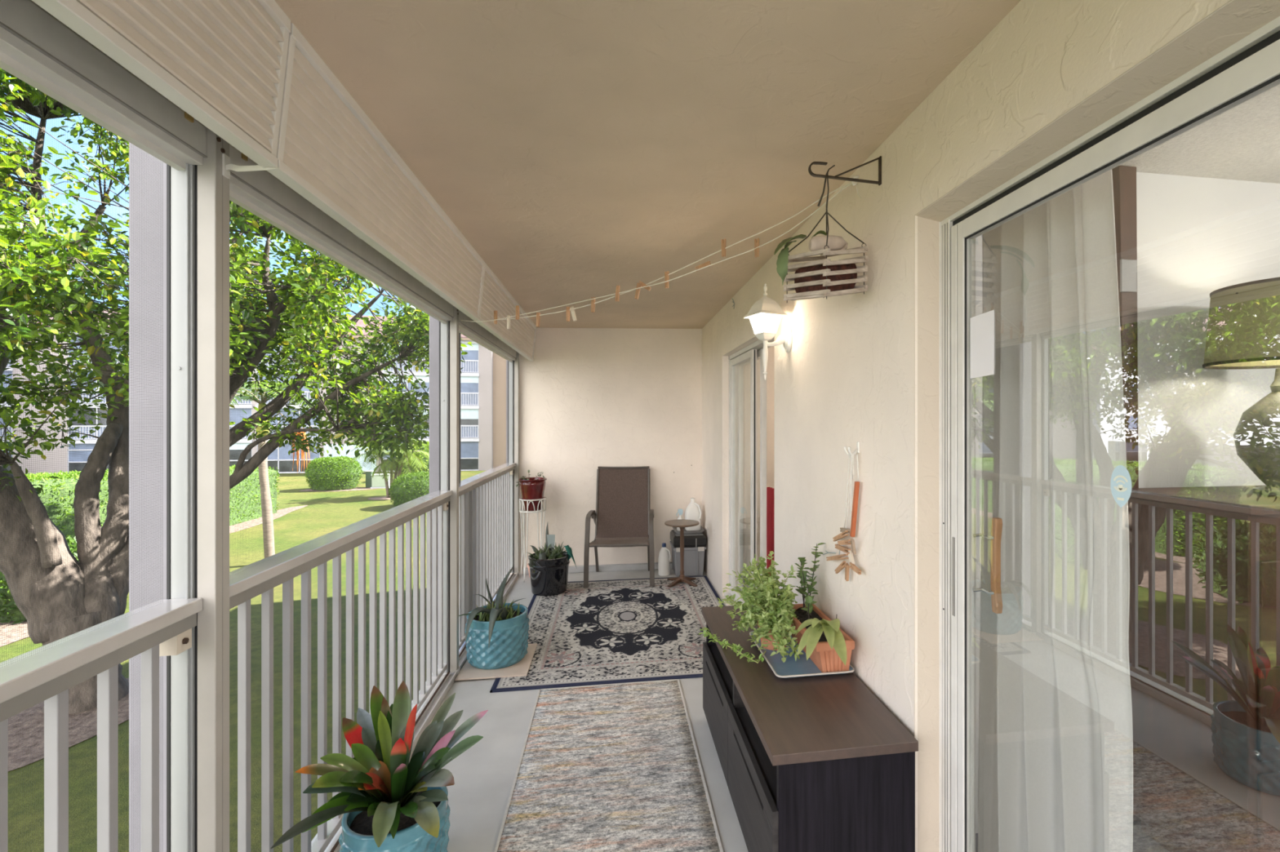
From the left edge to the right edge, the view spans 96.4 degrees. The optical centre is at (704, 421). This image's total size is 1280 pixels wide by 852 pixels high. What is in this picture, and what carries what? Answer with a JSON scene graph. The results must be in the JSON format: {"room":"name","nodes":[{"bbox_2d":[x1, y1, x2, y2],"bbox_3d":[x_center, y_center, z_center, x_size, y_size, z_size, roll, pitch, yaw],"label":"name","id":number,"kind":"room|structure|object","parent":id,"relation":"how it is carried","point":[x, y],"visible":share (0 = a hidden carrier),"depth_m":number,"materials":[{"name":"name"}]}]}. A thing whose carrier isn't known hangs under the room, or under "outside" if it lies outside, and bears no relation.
{"room":"screened balcony","nodes":[
{"label":"screened balcony","id":0,"kind":"room"},
{"bbox_2d":[0,471,484,851],"bbox_3d":[-27.393,4.200,15.808,75.000,0.001,100.000,0,0,-9],"label":"lawn","id":1,"kind":"structure","parent":0,"point":[251,540],"depth_m":8.77,"materials":[{"name":"green plant"}]},
{"bbox_2d":[0,142,27,258],"bbox_3d":[-9.995,-0.463,4.617,6.368,9.560,5.243,0,0,-38],"label":"shade tree","id":2,"kind":"object","parent":1,"relation":"on","point":[5,159],"visible":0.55,"depth_m":5.84,"materials":[{"name":"green plant"}]},
{"bbox_2d":[0,620,29,647],"bbox_3d":[-14.942,4.178,10.896,3.725,0.020,5.489,0,0,-9],"label":"mulch bed","id":3,"kind":"object","parent":1,"relation":"on","point":[20,628],"visible":0.07,"depth_m":11.24,"materials":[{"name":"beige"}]},
{"bbox_2d":[0,535,79,624],"bbox_3d":[-14.461,3.453,12.801,2.557,1.745,2.574,0,0,-9],"label":"shrub","id":4,"kind":"object","parent":3,"relation":"on","point":[2,587],"visible":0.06,"depth_m":11.74,"materials":[{"name":"green plant"}]},
{"bbox_2d":[8,678,128,771],"bbox_3d":[-9.424,4.178,7.777,2.712,0.020,2.932,0,0,-9],"label":"mulch bed","id":5,"kind":"object","parent":1,"relation":"on","point":[30,720],"visible":0.18,"depth_m":7.67,"materials":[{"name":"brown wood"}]},
{"bbox_2d":[0,67,472,714],"bbox_3d":[-8.805,-1.022,7.793,9.053,10.699,8.227,0,0,1],"label":"shade tree","id":6,"kind":"object","parent":5,"relation":"on","point":[246,426],"visible":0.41,"depth_m":8.33,"materials":[{"name":"green plant"}]},
{"bbox_2d":[129,142,166,851],"bbox_3d":[-1.409,1.375,1.534,0.110,5.650,0.200,0,0,-9],"label":"concrete column","id":7,"kind":"structure","parent":1,"relation":"on","point":[144,410],"depth_m":1.43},
{"bbox_2d":[25,464,279,537],"bbox_3d":[-19.595,2.812,19.002,3.072,2.994,15.236,0,0,-9],"label":"box hedge","id":8,"kind":"object","parent":1,"relation":"on","point":[247,507],"visible":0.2,"depth_m":16.99,"materials":[{"name":"green plant"}]},
{"bbox_2d":[0,307,506,475],"bbox_3d":[-42.932,-2.300,48.502,53.373,13.000,9.470,0,0,-9],"label":"apartment building","id":9,"kind":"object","parent":1,"relation":"on","point":[246,407],"visible":0.12,"depth_m":45.86,"materials":[{"name":"beige paint"}]},
{"bbox_2d":[229,443,250,449],"bbox_3d":[-37.944,2.005,45.052,3.644,0.550,0.018,0,0,-9],"label":"blind","id":10,"kind":"object","parent":9,"relation":"hanging from","point":[238,445],"depth_m":45.18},
{"bbox_2d":[384,342,478,350],"bbox_3d":[-22.849,-6.245,47.507,7.444,0.550,0.018,0,0,-9],"label":"blind","id":11,"kind":"object","parent":9,"relation":"hanging from","point":[473,347],"depth_m":47.97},
{"bbox_2d":[384,375,478,382],"bbox_3d":[-22.849,-3.495,47.507,7.444,0.550,0.018,0,0,-9],"label":"blind","id":12,"kind":"object","parent":9,"relation":"hanging from","point":[472,377],"depth_m":47.88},
{"bbox_2d":[390,408,478,418],"bbox_3d":[-22.849,-0.595,47.507,7.444,0.850,0.018,0,0,-9],"label":"blind","id":13,"kind":"object","parent":9,"relation":"hanging from","point":[471,411],"depth_m":47.98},
{"bbox_2d":[229,505,307,533],"bbox_3d":[-18.384,4.178,19.617,1.876,0.020,17.674,0,0,-9],"label":"mulch bed","id":14,"kind":"object","parent":1,"relation":"on","point":[248,523],"visible":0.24,"depth_m":23.55,"materials":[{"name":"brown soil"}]},
{"bbox_2d":[229,379,319,558],"bbox_3d":[-13.016,1.478,16.712,3.139,5.565,3.301,0,0,30],"label":"slender palm","id":15,"kind":"object","parent":1,"relation":"on","point":[268,522],"visible":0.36,"depth_m":16.59,"materials":[{"name":"green plant"}]},
{"bbox_2d":[304,456,364,490],"bbox_3d":[-22.807,3.179,34.994,3.149,2.119,2.597,0,0,-22],"label":"bush","id":16,"kind":"object","parent":1,"relation":"on","point":[325,478],"visible":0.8,"depth_m":34.21,"materials":[{"name":"green plant"}]},
{"bbox_2d":[299,487,377,491],"bbox_3d":[-22.362,4.178,34.851,4.311,0.020,2.072,0,0,-9],"label":"mulch bed","id":17,"kind":"object","parent":1,"relation":"on","point":[359,488],"visible":0.51,"depth_m":34.45,"materials":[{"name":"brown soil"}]},
{"bbox_2d":[367,496,391,500],"bbox_3d":[-17.010,4.178,30.987,2.508,0.020,1.520,0,0,-9],"label":"mulch bed","id":18,"kind":"object","parent":1,"relation":"on","point":[373,498],"visible":0.25,"depth_m":30.51,"materials":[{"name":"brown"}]},
{"bbox_2d":[350,438,429,497],"bbox_3d":[-17.157,2.578,31.234,4.091,3.276,3.429,0,0,-35],"label":"palm","id":19,"kind":"object","parent":18,"relation":"on","point":[418,458],"visible":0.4,"depth_m":30.70,"materials":[{"name":"green plant"}]},
{"bbox_2d":[371,473,389,488],"bbox_3d":[-20.311,3.770,35.804,1.100,0.860,0.800,0,0,-9],"label":"utility box","id":20,"kind":"object","parent":1,"relation":"on","point":[373,477],"visible":0.36,"depth_m":35.45,"materials":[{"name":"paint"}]},
{"bbox_2d":[387,471,429,506],"bbox_3d":[-13.782,3.347,27.939,3.259,1.807,2.726,0,0,-2],"label":"bush","id":21,"kind":"object","parent":1,"relation":"on","point":[403,484],"visible":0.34,"depth_m":26.88,"materials":[{"name":"green plant"}]},
{"bbox_2d":[393,440,429,474],"bbox_3d":[-20.135,2.769,40.242,3.400,2.890,2.866,0,0,-12],"label":"bush","id":22,"kind":"object","parent":1,"relation":"on","point":[423,445],"visible":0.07,"depth_m":39.31,"materials":[{"name":"green plant"}]},
{"bbox_2d":[429,315,460,672],"bbox_3d":[-1.725,1.375,3.782,0.119,5.650,0.300,0,0,-9],"label":"concrete column","id":23,"kind":"structure","parent":1,"relation":"on","point":[433,330],"depth_m":3.63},
{"bbox_2d":[464,603,529,670],"bbox_3d":[-1.291,1.335,3.544,0.380,0.291,0.378,0,0,-9],"label":"pot","id":24,"kind":"object","parent":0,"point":[508,644],"depth_m":3.40,"materials":[{"name":"teal ceramic"}]},
{"bbox_2d":[506,360,506,462],"bbox_3d":[2.891,0.725,6.954,10.060,6.950,19.200,0,0,-9],"label":"wall","id":25,"kind":"structure","parent":0,"point":[506,360],"depth_m":5.74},
{"bbox_2d":[29,0,514,350],"bbox_3d":[-1.262,-0.801,1.563,0.100,0.258,8.090,0,0,-9],"label":"trim","id":26,"kind":"structure","parent":25,"relation":"attached to","point":[29,0],"depth_m":1.20,"materials":[{"name":"white metal"}]},
{"bbox_2d":[528,551,569,595],"bbox_3d":[-1.361,1.331,4.976,0.356,0.318,0.356,0,0,-9],"label":"pot","id":27,"kind":"object","parent":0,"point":[548,572],"depth_m":4.85,"materials":[{"name":"black ceramic"}]},
{"bbox_2d":[510,328,702,574],"bbox_3d":[-0.916,0.270,5.818,2.060,2.460,0.200,0,0,-9],"label":"wall","id":28,"kind":"structure","parent":0,"point":[590,398],"depth_m":5.70,"materials":[{"name":"beige paint"}]},
{"bbox_2d":[523,562,672,575],"bbox_3d":[-0.902,1.470,5.702,1.769,0.060,0.055,0,0,-9],"label":"trim","id":29,"kind":"structure","parent":28,"relation":"attached to","point":[633,566],"depth_m":5.68,"materials":[{"name":"grey paint"}]},
{"bbox_2d":[311,566,1168,851],"bbox_3d":[2.273,1.599,2.036,7.260,0.202,8.690,0,0,-9],"label":"floor","id":30,"kind":"structure","parent":0,"point":[483,775],"depth_m":2.52,"materials":[{"name":"paint"}]},
{"bbox_2d":[0,0,207,851],"bbox_3d":[-0.887,0.414,-0.539,0.135,2.172,3.720,0,0,-9],"label":"screen","id":31,"kind":"object","parent":30,"relation":"on","point":[36,48],"visible":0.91,"depth_m":1.07,"materials":[{"name":"grey metal"}]},
{"bbox_2d":[166,120,229,851],"bbox_3d":[-1.173,0.383,1.320,0.100,2.175,0.058,0,0,-9],"label":"post","id":32,"kind":"object","parent":30,"relation":"on","point":[197,197],"visible":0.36,"depth_m":1.30,"materials":[{"name":"white metal"}]},
{"bbox_2d":[0,598,202,851],"bbox_3d":[-0.893,0.923,-0.540,0.087,1.038,3.720,0,0,-9],"label":"balcony railing","id":33,"kind":"object","parent":32,"relation":"attached to","point":[165,628],"visible":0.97,"depth_m":1.10,"materials":[{"name":"white metal"}]},
{"bbox_2d":[229,490,452,851],"bbox_3d":[-1.361,0.923,2.332,0.087,1.038,2.000,0,0,-9],"label":"balcony railing","id":34,"kind":"object","parent":32,"relation":"attached to","point":[254,580],"visible":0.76,"depth_m":1.92,"materials":[{"name":"white metal"}]},
{"bbox_2d":[229,145,457,851],"bbox_3d":[-1.355,0.414,2.333,0.135,2.172,2.000,0,0,-9],"label":"screen","id":35,"kind":"object","parent":30,"relation":"on","point":[260,193],"visible":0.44,"depth_m":2.22,"materials":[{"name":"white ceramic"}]},
{"bbox_2d":[271,680,488,851],"bbox_3d":[-0.973,1.206,1.841,0.522,0.584,0.620,0,0,-9],"label":"bromeliad","id":36,"kind":"object","parent":30,"relation":"on","point":[388,802],"visible":1,"depth_m":1.81,"materials":[{"name":"green plant"}]},
{"bbox_2d":[338,786,450,851],"bbox_3d":[-1.002,1.373,1.848,0.320,0.251,0.319,0,0,-9],"label":"pot","id":37,"kind":"object","parent":30,"relation":"on","point":[357,834],"depth_m":1.77,"materials":[{"name":"teal ceramic"}]},
{"bbox_2d":[439,304,458,673],"bbox_3d":[-1.502,0.383,3.343,0.100,2.175,0.058,0,0,-9],"label":"post","id":38,"kind":"object","parent":30,"relation":"on","point":[449,340],"visible":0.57,"depth_m":3.33,"materials":[{"name":"white metal"}]},
{"bbox_2d":[458,462,515,649],"bbox_3d":[-1.702,0.923,4.432,0.087,1.038,2.155,0,0,-9],"label":"balcony railing","id":39,"kind":"object","parent":38,"relation":"attached to","point":[484,499],"visible":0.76,"depth_m":4.25,"materials":[{"name":"white metal"}]},
{"bbox_2d":[443,310,519,674],"bbox_3d":[-1.696,0.414,4.433,0.135,2.172,2.155,0,0,-9],"label":"screen","id":40,"kind":"object","parent":30,"relation":"on","point":[473,331],"visible":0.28,"depth_m":4.43,"materials":[{"name":"grey metal"}]},
{"bbox_2d":[454,643,537,680],"bbox_3d":[-1.275,1.486,3.525,0.398,0.009,0.473,0,0,-9],"label":"mat","id":41,"kind":"object","parent":30,"relation":"on","point":[521,668],"depth_m":3.37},
{"bbox_2d":[458,566,529,670],"bbox_3d":[-1.296,1.229,3.555,0.394,0.504,0.561,0,0,19],"label":"aloe","id":42,"kind":"object","parent":41,"relation":"on","point":[496,634],"visible":1,"depth_m":3.40,"materials":[{"name":"teal ceramic"}]},
{"bbox_2d":[507,351,519,573],"bbox_3d":[-1.858,0.383,5.519,0.096,2.175,0.058,0,0,-9],"label":"post","id":43,"kind":"object","parent":30,"relation":"on","point":[513,367],"visible":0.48,"depth_m":5.50,"materials":[{"name":"white metal"}]},
{"bbox_2d":[519,497,546,582],"bbox_3d":[-1.630,1.111,5.383,0.248,0.764,0.248,0,0,-9],"label":"plant stand","id":44,"kind":"object","parent":30,"relation":"on","point":[521,508],"visible":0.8,"depth_m":5.33,"materials":[{"name":"white metal"}]},
{"bbox_2d":[515,470,546,511],"bbox_3d":[-1.643,0.652,5.381,0.288,0.375,0.262,0,0,-9],"label":"potted succulent","id":45,"kind":"object","parent":44,"relation":"on","point":[531,488],"visible":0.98,"depth_m":5.30,"materials":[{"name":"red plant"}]},
{"bbox_2d":[489,575,724,693],"bbox_3d":[-0.586,1.495,4.307,1.560,0.008,2.120,0,0,-9],"label":"rug","id":46,"kind":"object","parent":30,"relation":"on","point":[615,631],"visible":0.84,"depth_m":3.97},
{"bbox_2d":[525,523,576,595],"bbox_3d":[-1.373,1.205,4.972,0.407,0.570,0.378,0,0,43],"label":"potted plant","id":47,"kind":"object","parent":46,"relation":"on","point":[548,566],"visible":1,"depth_m":4.86,"materials":[{"name":"black ceramic"}]},
{"bbox_2d":[583,466,654,588],"bbox_3d":[-0.791,0.975,5.400,0.632,1.039,0.620,0,0,-4],"label":"patio chair","id":48,"kind":"object","parent":46,"relation":"on","point":[624,516],"visible":1,"depth_m":5.59,"materials":[{"name":"fabric"}]},
{"bbox_2d":[664,519,699,587],"bbox_3d":[-0.211,1.211,5.234,0.320,0.558,0.320,0,0,-9],"label":"side table","id":49,"kind":"object","parent":46,"relation":"on","point":[682,524],"visible":1,"depth_m":5.22,"materials":[{"name":"brown wood"}]},
{"bbox_2d":[493,679,723,851],"bbox_3d":[-0.343,1.495,2.029,0.782,0.011,2.415,0,0,-9],"label":"runner rug","id":50,"kind":"object","parent":30,"relation":"on","point":[607,767],"visible":1,"depth_m":2.38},
{"bbox_2d":[657,542,671,576],"bbox_3d":[-0.393,1.345,5.532,0.122,0.308,0.107,0,0,-9],"label":"bottle","id":51,"kind":"object","parent":30,"relation":"on","point":[664,555],"visible":1,"depth_m":5.50,"materials":[{"name":"white plastic"}]},
{"bbox_2d":[669,541,706,577],"bbox_3d":[-0.171,1.355,5.613,0.321,0.290,0.349,0,0,-9],"label":"storage tote","id":52,"kind":"object","parent":30,"relation":"on","point":[694,557],"visible":0.66,"depth_m":5.47,"materials":[{"name":"grey plastic"}]},
{"bbox_2d":[670,529,706,547],"bbox_3d":[-0.171,1.155,5.612,0.315,0.116,0.346,0,0,-9],"label":"toolbox","id":53,"kind":"object","parent":52,"relation":"on","point":[691,540],"visible":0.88,"depth_m":5.46,"materials":[{"name":"black plastic"}]},
{"bbox_2d":[671,525,704,534],"bbox_3d":[-0.167,1.080,5.642,0.297,0.032,0.318,0,0,-9],"label":"plastic lid","id":54,"kind":"object","parent":53,"relation":"on","point":[702,530],"visible":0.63,"depth_m":5.51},
{"bbox_2d":[684,497,702,531],"bbox_3d":[-0.120,0.927,5.668,0.156,0.318,0.167,0,0,-9],"label":"milk jug","id":55,"kind":"object","parent":54,"relation":"on","point":[693,511],"visible":0.95,"depth_m":5.61,"materials":[{"name":"white plastic"}]},
{"bbox_2d":[766,487,774,576],"bbox_3d":[0.498,0.985,4.204,0.038,0.970,0.222,0,0,-9],"label":"cloth","id":56,"kind":"object","parent":30,"relation":"on","point":[770,491],"visible":0.39,"depth_m":4.23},
{"bbox_2d":[701,605,918,851],"bbox_3d":[0.306,1.222,2.282,0.445,0.554,1.298,0,0,-9],"label":"storage cabinet","id":57,"kind":"object","parent":30,"relation":"on","point":[817,763],"visible":0.93,"depth_m":1.72,"materials":[{"name":"black wood"}]},
{"bbox_2d":[708,645,776,805],"bbox_3d":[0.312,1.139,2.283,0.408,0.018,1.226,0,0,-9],"label":"drawer","id":58,"kind":"object","parent":57,"relation":"attached to","point":[766,772],"depth_m":2.06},
{"bbox_2d":[698,551,803,663],"bbox_3d":[0.262,0.761,2.379,0.384,0.409,0.552,0,0,-39],"label":"herb plant","id":59,"kind":"object","parent":57,"relation":"on","point":[773,614],"visible":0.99,"depth_m":2.34,"materials":[{"name":"green plant"}]},
{"bbox_2d":[749,630,854,678],"bbox_3d":[0.376,0.936,2.306,0.304,0.018,0.449,0,0,-9],"label":"tray","id":60,"kind":"object","parent":57,"relation":"on","point":[801,668],"visible":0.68,"depth_m":2.17,"materials":[{"name":"plastic"}]},
{"bbox_2d":[789,604,854,672],"bbox_3d":[0.444,0.874,2.302,0.149,0.128,0.445,0,0,-9],"label":"terracotta planter","id":61,"kind":"object","parent":57,"relation":"on","point":[826,659],"visible":0.47,"depth_m":2.12,"materials":[{"name":"ceramic"}]},
{"bbox_2d":[794,542,825,619],"bbox_3d":[0.456,0.676,2.395,0.130,0.303,0.259,0,0,0],"label":"sprig","id":62,"kind":"object","parent":61,"relation":"on","point":[802,574],"visible":0.98,"depth_m":2.44,"materials":[{"name":"green plant"}]},
{"bbox_2d":[795,614,846,665],"bbox_3d":[0.414,0.784,2.056,0.161,0.125,0.302,0,0,4],"label":"plant","id":63,"kind":"object","parent":61,"relation":"in","point":[811,636],"visible":1,"depth_m":2.04,"materials":[{"name":"green plant"}]},
{"bbox_2d":[1111,165,1140,822],"bbox_3d":[1.585,0.274,2.137,0.095,2.452,0.046,0,0,-9],"label":"wooden post","id":64,"kind":"object","parent":30,"relation":"on","point":[1124,177],"visible":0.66,"depth_m":2.12,"materials":[{"name":"brown wood"}]},
{"bbox_2d":[1128,485,1279,851],"bbox_3d":[1.982,0.874,1.952,0.820,1.248,0.452,0,0,-9],"label":"chest","id":65,"kind":"object","parent":30,"relation":"on","point":[1204,609],"visible":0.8,"depth_m":1.82,"materials":[{"name":"brown wood"}]},
{"bbox_2d":[1202,276,1279,496],"bbox_3d":[1.974,-0.105,1.942,0.416,0.710,0.416,0,0,-9],"label":"table lamp","id":66,"kind":"object","parent":65,"relation":"on","point":[1243,331],"visible":1,"depth_m":1.91,"materials":[{"name":"ceramic"}]},
{"bbox_2d":[743,346,774,567],"bbox_3d":[1.364,0.275,6.133,2.539,2.450,0.290,0,0,-9],"label":"curtain","id":67,"kind":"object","parent":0,"point":[771,362],"depth_m":5.85,"materials":[{"name":"beige fabric"}]},
{"bbox_2d":[275,0,1279,328],"bbox_3d":[2.273,-1.058,2.036,7.260,0.290,8.690,0,0,-9],"label":"ceiling","id":68,"kind":"structure","parent":0,"point":[583,149],"depth_m":1.77,"materials":[{"name":"beige paint"}]},
{"bbox_2d":[31,0,290,167],"bbox_3d":[-0.799,-0.752,-0.210,0.189,0.345,3.042,0,0,-9],"label":"shutter","id":69,"kind":"object","parent":68,"relation":"attached to","point":[223,63],"visible":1,"depth_m":1.08,"materials":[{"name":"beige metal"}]},
{"bbox_2d":[222,22,484,320],"bbox_3d":[-1.220,-0.750,2.282,0.219,0.350,2.008,0,0,-9],"label":"shutter","id":70,"kind":"object","parent":68,"relation":"attached to","point":[330,152],"visible":0.83,"depth_m":1.71,"materials":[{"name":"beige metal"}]},
{"bbox_2d":[474,262,536,361],"bbox_3d":[-1.563,-0.752,4.395,0.219,0.345,2.262,0,0,-9],"label":"shutter","id":71,"kind":"object","parent":68,"relation":"attached to","point":[521,336],"visible":0.71,"depth_m":4.00,"materials":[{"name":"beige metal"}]},
{"bbox_2d":[702,0,1233,851],"bbox_3d":[0.676,0.265,1.979,0.150,2.470,8.290,0,0,-9],"label":"wall","id":72,"kind":"structure","parent":0,"point":[846,378],"depth_m":1.92,"materials":[{"name":"beige paint"}]},
{"bbox_2d":[724,331,774,605],"bbox_3d":[0.366,0.463,4.024,0.165,2.014,1.557,0,0,-9],"label":"door","id":73,"kind":"structure","parent":72,"relation":"in","point":[752,353],"depth_m":4.69,"materials":[{"name":"white metal"}]},
{"bbox_2d":[743,283,792,380],"bbox_3d":[0.340,-0.463,2.957,0.221,0.501,0.177,0,0,-28],"label":"wall lantern","id":74,"kind":"object","parent":72,"relation":"attached to","point":[766,309],"visible":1,"depth_m":2.93,"materials":[{"name":"white metal"}]},
{"bbox_2d":[808,155,881,185],"bbox_3d":[0.476,-0.860,1.934,0.258,0.096,0.014,0,0,-9],"label":"bracket","id":75,"kind":"object","parent":72,"relation":"attached to","point":[836,177],"visible":1,"depth_m":1.93,"materials":[{"name":"brown metal"}]},
{"bbox_2d":[783,164,867,302],"bbox_3d":[0.423,-0.635,2.006,0.212,0.466,0.212,0,0,-35],"label":"hanging basket","id":76,"kind":"object","parent":75,"relation":"hanging from","point":[821,277],"visible":0.95,"depth_m":1.94,"materials":[{"name":"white wood"}]},
{"bbox_2d":[773,230,826,285],"bbox_3d":[0.323,-0.554,1.929,0.233,0.213,0.053,0,0,-39],"label":"orchid leaves","id":77,"kind":"object","parent":76,"relation":"in","point":[782,261],"visible":0.98,"depth_m":1.88,"materials":[{"name":"green plant"}]},
{"bbox_2d":[808,235,846,251],"bbox_3d":[0.425,-0.611,1.968,0.154,0.067,0.043,0,0,-24],"label":"driftwood","id":78,"kind":"object","parent":76,"relation":"on","point":[816,242],"visible":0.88,"depth_m":1.95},
{"bbox_2d":[843,441,859,455],"bbox_3d":[0.550,0.103,2.125,0.050,0.051,0.051,0,0,-9],"label":"wall hook","id":79,"kind":"object","parent":72,"relation":"attached to","point":[857,450],"visible":0.99,"depth_m":2.12,"materials":[{"name":"white metal"}]},
{"bbox_2d":[844,454,858,528],"bbox_3d":[0.546,0.278,2.129,0.018,0.313,0.149,0,0,-9],"label":"loop","id":80,"kind":"object","parent":79,"relation":"hanging from","point":[852,468],"visible":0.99,"depth_m":2.13,"materials":[{"name":"white fabric"}]},
{"bbox_2d":[832,530,848,541],"bbox_3d":[0.529,0.450,2.222,0.012,0.070,0.147,0,0,-7],"label":"clothespin","id":81,"kind":"object","parent":80,"relation":"hanging from","point":[842,535],"visible":1,"depth_m":2.20,"materials":[{"name":"brown wood"}]},
{"bbox_2d":[835,544,850,554],"bbox_3d":[0.536,0.497,2.217,0.012,0.028,0.146,0,0,-7],"label":"clothespin","id":82,"kind":"object","parent":80,"relation":"hanging from","point":[840,548],"visible":0.99,"depth_m":2.20,"materials":[{"name":"brown wood"}]},
{"bbox_2d":[826,554,848,560],"bbox_3d":[0.523,0.542,2.257,0.012,0.078,0.219,0,0,-8],"label":"clothespin","id":83,"kind":"object","parent":82,"relation":"attached to","point":[837,557],"visible":1,"depth_m":2.24,"materials":[{"name":"brown wood"}]},
{"bbox_2d":[835,560,845,573],"bbox_3d":[0.532,0.574,2.228,0.013,0.063,0.072,0,0,-20],"label":"clothespin","id":84,"kind":"object","parent":83,"relation":"attached to","point":[842,566],"visible":0.97,"depth_m":2.22,"materials":[{"name":"brown wood"}]},
{"bbox_2d":[844,563,849,581],"bbox_3d":[0.543,0.578,2.173,0.016,0.071,0.035,0,0,-9],"label":"clothespin","id":85,"kind":"object","parent":83,"relation":"attached to","point":[846,566],"visible":1,"depth_m":2.17,"materials":[{"name":"brown wood"}]},
{"bbox_2d":[848,550,854,565],"bbox_3d":[0.549,0.514,2.135,0.015,0.056,0.055,0,0,0],"label":"clothespin","id":86,"kind":"object","parent":82,"relation":"attached to","point":[851,555],"visible":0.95,"depth_m":2.13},
{"bbox_2d":[848,562,861,574],"bbox_3d":[0.551,0.541,2.086,0.012,0.027,0.074,0,0,-14],"label":"clothespin","id":87,"kind":"object","parent":86,"relation":"attached to","point":[852,566],"visible":1,"depth_m":2.08,"materials":[{"name":"brown wood"}]},
{"bbox_2d":[837,539,850,545],"bbox_3d":[0.537,0.469,2.195,0.012,0.036,0.083,0,0,-18],"label":"clothespin","id":88,"kind":"object","parent":80,"relation":"hanging from","point":[842,542],"visible":0.97,"depth_m":2.19,"materials":[{"name":"brown wood"}]},
{"bbox_2d":[850,537,856,554],"bbox_3d":[0.551,0.465,2.112,0.019,0.063,0.041,0,0,28],"label":"clothespin","id":89,"kind":"object","parent":80,"relation":"hanging from","point":[852,541],"visible":1,"depth_m":2.10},
{"bbox_2d":[849,481,859,537],"bbox_3d":[0.557,0.329,2.116,0.014,0.212,0.059,0,0,-9],"label":"wooden stick","id":90,"kind":"object","parent":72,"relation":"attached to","point":[856,486],"visible":0.99,"depth_m":2.11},
{"bbox_2d":[850,175,858,186],"bbox_3d":[0.559,-0.898,2.122,0.035,0.044,0.020,0,0,-9],"label":"hook","id":91,"kind":"object","parent":72,"relation":"attached to","point":[856,176],"visible":0.78,"depth_m":2.12,"materials":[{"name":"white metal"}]},
{"bbox_2d":[461,181,861,322],"bbox_3d":[-0.431,-0.729,2.714,2.362,0.344,0.034,0,0,31],"label":"clothesline","id":92,"kind":"object","parent":91,"relation":"hanging from","point":[849,184],"visible":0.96,"depth_m":2.46,"materials":[{"name":"white fabric"}]},
{"bbox_2d":[591,297,595,312],"bbox_3d":[-0.551,-0.573,2.804,0.020,0.075,0.012,0,0,31],"label":"clothespin","id":93,"kind":"object","parent":92,"relation":"hanging from","point":[593,301],"visible":1,"depth_m":2.80,"materials":[{"name":"brown wood"}]},
{"bbox_2d":[614,285,620,302],"bbox_3d":[-0.413,-0.602,2.685,0.024,0.075,0.012,0,0,31],"label":"clothespin","id":94,"kind":"object","parent":92,"relation":"hanging from","point":[617,291],"visible":1,"depth_m":2.68,"materials":[{"name":"brown wood"}]},
{"bbox_2d":[634,282,641,299],"bbox_3d":[-0.310,-0.603,2.634,0.034,0.076,0.012,0,0,31],"label":"clothespin","id":95,"kind":"object","parent":92,"relation":"hanging from","point":[638,285],"visible":1,"depth_m":2.63,"materials":[{"name":"brown wood"}]},
{"bbox_2d":[664,271,669,288],"bbox_3d":[-0.172,-0.639,2.574,0.019,0.074,0.012,0,0,31],"label":"clothespin","id":96,"kind":"object","parent":92,"relation":"hanging from","point":[666,273],"visible":0.98,"depth_m":2.57,"materials":[{"name":"brown wood"}]},
{"bbox_2d":[694,261,711,271],"bbox_3d":[-0.009,-0.667,2.450,0.076,0.034,0.012,0,0,31],"label":"clothespin","id":97,"kind":"object","parent":92,"relation":"hanging from","point":[706,264],"visible":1,"depth_m":2.44,"materials":[{"name":"brown wood"}]},
{"bbox_2d":[721,238,726,257],"bbox_3d":[0.080,-0.737,2.420,0.019,0.074,0.012,0,0,31],"label":"clothespin","id":98,"kind":"object","parent":92,"relation":"hanging from","point":[723,242],"visible":1,"depth_m":2.42,"materials":[{"name":"brown wood"}]},
{"bbox_2d":[754,238,759,257],"bbox_3d":[0.211,-0.705,2.316,0.019,0.074,0.012,0,0,31],"label":"clothespin","id":99,"kind":"object","parent":92,"relation":"hanging from","point":[756,241],"visible":1,"depth_m":2.31,"materials":[{"name":"brown wood"}]},
{"bbox_2d":[914,0,1279,851],"bbox_3d":[0.886,0.436,0.477,0.087,2.127,2.558,0,0,-9],"label":"trim","id":100,"kind":"structure","parent":72,"relation":"attached to","point":[1238,19],"depth_m":1.73,"materials":[{"name":"paint"}]},
{"bbox_2d":[939,16,1279,851],"bbox_3d":[0.963,0.441,0.488,0.092,2.119,2.554,0,0,-9],"label":"door","id":101,"kind":"structure","parent":72,"relation":"in","point":[1250,67],"depth_m":1.62,"materials":[{"name":"white metal"}]},
{"bbox_2d":[969,310,994,378],"bbox_3d":[0.758,-0.207,1.558,0.002,0.175,0.100,0,0,-9],"label":"paper notice","id":102,"kind":"object","parent":101,"relation":"attached to","point":[981,326],"visible":1,"depth_m":1.55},
{"bbox_2d":[977,168,1133,851],"bbox_3d":[0.928,0.292,1.584,0.111,2.385,0.521,0,0,-9],"label":"curtain","id":103,"kind":"object","parent":101,"relation":"hanging from","point":[1055,771],"visible":0.84,"depth_m":1.51,"materials":[{"name":"white fabric"}]},
{"bbox_2d":[1110,465,1131,507],"bbox_3d":[0.828,0.131,1.133,0.001,0.085,0.047,0,0,-9],"label":"sticker","id":104,"kind":"object","parent":101,"relation":"attached to","point":[1121,482],"visible":1,"depth_m":1.13,"materials":[{"name":"blue"}]},
{"bbox_2d":[975,172,1279,833],"bbox_3d":[3.273,0.270,2.488,5.140,2.460,0.100,0,0,-9],"label":"wall","id":105,"kind":"structure","parent":0,"point":[1197,237],"depth_m":2.21,"materials":[{"name":"paint"}]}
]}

